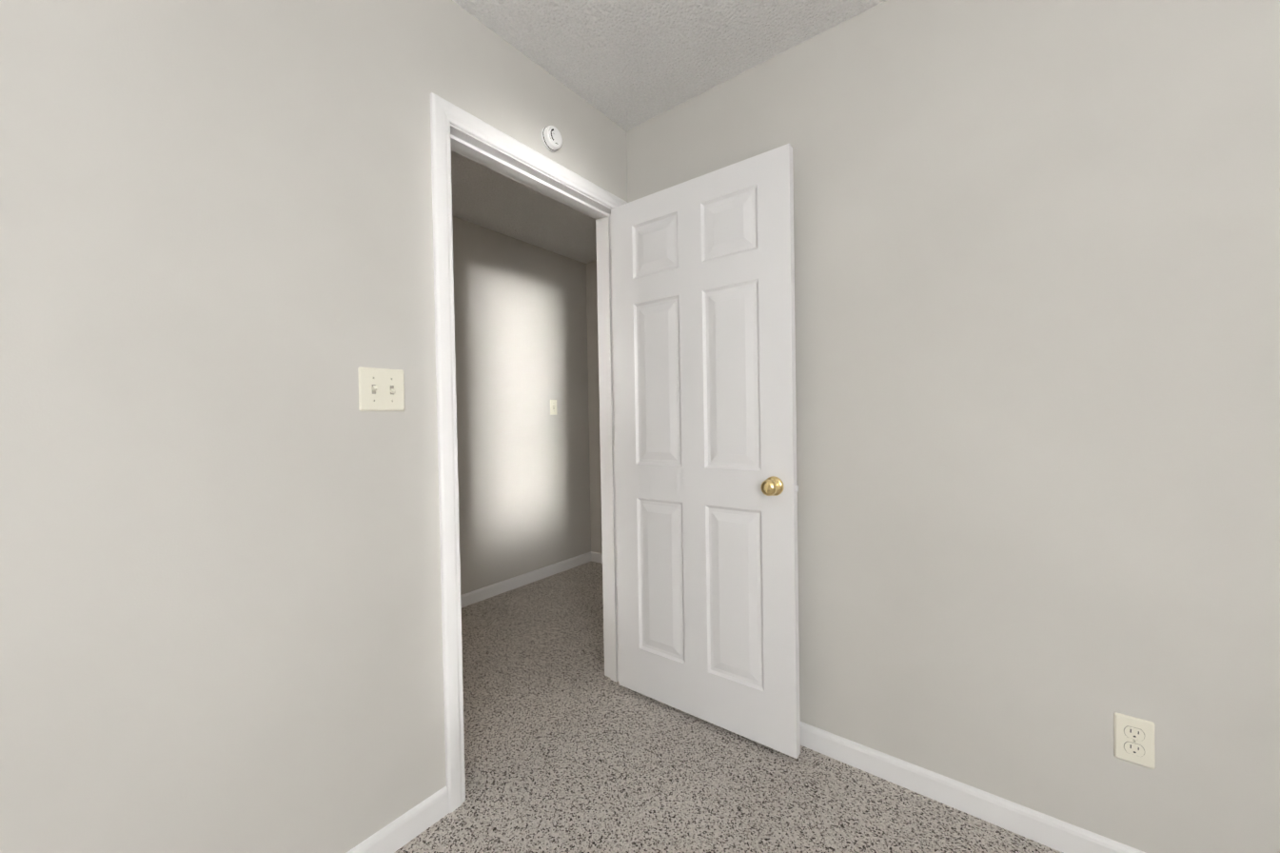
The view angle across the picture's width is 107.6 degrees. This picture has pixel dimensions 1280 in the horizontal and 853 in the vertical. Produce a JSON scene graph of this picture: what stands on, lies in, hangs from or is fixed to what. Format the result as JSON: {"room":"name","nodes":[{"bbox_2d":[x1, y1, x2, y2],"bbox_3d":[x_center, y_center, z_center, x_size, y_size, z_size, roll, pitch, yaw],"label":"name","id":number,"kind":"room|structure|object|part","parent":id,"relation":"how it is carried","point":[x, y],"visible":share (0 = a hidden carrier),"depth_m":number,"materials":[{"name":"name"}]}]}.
{"room":"empty bedroom","nodes":[
{"label":"empty bedroom","id":0,"kind":"room"},
{"bbox_2d":[0,0,627,852],"bbox_3d":[-1.501,-0.042,0.303,0.115,2.440,7.170,0,1,38],"label":"wall","id":1,"kind":"structure","parent":0,"point":[221,624],"depth_m":1.00,"materials":[{"name":"beige paint"}]},
{"bbox_2d":[357,366,404,411],"bbox_3d":[-0.685,-0.098,1.252,0.017,0.114,0.116,0,1,38],"label":"light switch","id":2,"kind":"object","parent":1,"relation":"attached to","point":[381,389],"visible":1,"depth_m":1.25,"materials":[{"name":"white plastic"}]},
{"bbox_2d":[346,785,448,852],"bbox_3d":[-1.425,1.139,0.289,0.012,0.077,2.788,0,1,38],"label":"baseboard","id":3,"kind":"structure","parent":1,"relation":"attached to","point":[405,828],"depth_m":1.30,"materials":[{"name":"white paint"}]},
{"bbox_2d":[430,92,627,812],"bbox_3d":[-0.368,0.079,1.770,0.149,2.117,0.894,0,1,38],"label":"door frame","id":4,"kind":"structure","parent":1,"relation":"attached to","point":[444,114],"depth_m":1.43,"materials":[{"name":"white paint"}]},
{"bbox_3d":[-0.420,0.079,1.810,0.017,2.117,0.894,0,1,38],"label":"hall door casing trim","id":5,"kind":"part","parent":4,"relation":"part of","materials":[{"name":"white wood"}]},
{"bbox_2d":[610,143,800,758],"bbox_3d":[0.213,0.092,1.783,0.771,2.030,0.162,0,1,37],"label":"door","id":6,"kind":"structure","parent":4,"relation":"attached to","point":[704,370],"depth_m":1.73,"materials":[{"name":"white paint"}]},
{"bbox_3d":[0.435,0.202,1.560,0.066,0.066,0.064,0,1,37],"label":"knob","id":7,"kind":"part","parent":6,"relation":"part of","materials":[{"name":"gold metal"}]},
{"bbox_2d":[541,125,562,152],"bbox_3d":[-0.319,-1.059,1.719,0.035,0.082,0.082,0,1,38],"label":"smoke detector","id":8,"kind":"object","parent":1,"relation":"attached to","point":[551,138],"visible":1,"depth_m":1.70,"materials":[{"name":"white plastic"}]},
{"bbox_2d":[452,216,590,594],"bbox_3d":[-2.589,-0.035,1.144,0.115,2.440,7.170,0,1,38],"label":"wall","id":9,"kind":"structure","parent":0,"point":[521,352],"depth_m":3.29,"materials":[{"name":"paint"}]},
{"bbox_2d":[460,551,590,607],"bbox_3d":[-2.554,1.147,1.077,0.012,0.077,7.055,0,1,38],"label":"baseboard","id":10,"kind":"structure","parent":9,"relation":"attached to","point":[488,591],"depth_m":3.30,"materials":[{"name":"white paint"}]},
{"bbox_2d":[550,399,557,414],"bbox_3d":[-0.650,-0.146,3.548,0.017,0.114,0.070,0,1,38],"label":"light switch","id":11,"kind":"object","parent":9,"relation":"attached to","point":[553,407],"visible":1,"depth_m":3.55,"materials":[{"name":"white plastic"}]},
{"bbox_2d":[585,260,602,552],"bbox_3d":[0.110,-0.117,3.515,1.260,2.440,0.115,0,1,38],"label":"wall","id":12,"kind":"structure","parent":0,"point":[594,405],"depth_m":3.82,"materials":[{"name":"paint"}]},
{"bbox_2d":[590,551,602,563],"bbox_3d":[0.091,1.066,3.482,1.260,0.077,0.012,0,1,38],"label":"baseboard","id":13,"kind":"structure","parent":12,"relation":"attached to","point":[596,557],"depth_m":3.82,"materials":[{"name":"white paint"}]},
{"bbox_2d":[451,0,886,263],"bbox_3d":[-0.778,-1.314,-0.363,4.835,0.100,7.285,0,1,38],"label":"ceiling","id":14,"kind":"structure","parent":0,"point":[626,65],"depth_m":1.64,"materials":[{"name":"white paint"}]},
{"bbox_2d":[393,560,1062,852],"bbox_3d":[-0.734,1.225,-0.325,4.835,0.100,7.285,0,1,38],"label":"floor","id":15,"kind":"structure","parent":0,"point":[570,746],"depth_m":1.51,"materials":[{"name":"carpet"}]},
{"bbox_2d":[626,0,1279,852],"bbox_3d":[1.319,-0.102,1.125,3.345,2.440,0.115,0,1,38],"label":"wall","id":16,"kind":"structure","parent":0,"point":[1037,320],"depth_m":1.25,"materials":[{"name":"beige paint"}]},
{"bbox_2d":[800,721,1145,852],"bbox_3d":[1.255,1.081,1.128,3.230,0.077,0.012,0,1,38],"label":"baseboard","id":17,"kind":"structure","parent":16,"relation":"attached to","point":[1050,831],"depth_m":1.36,"materials":[{"name":"white paint"}]},
{"bbox_2d":[1113,711,1155,768],"bbox_3d":[1.215,0.773,1.152,0.070,0.114,0.008,0,1,38],"label":"electrical outlet","id":18,"kind":"object","parent":16,"relation":"attached to","point":[1133,739],"visible":1,"depth_m":1.15,"materials":[{"name":"white plastic"}]}
]}

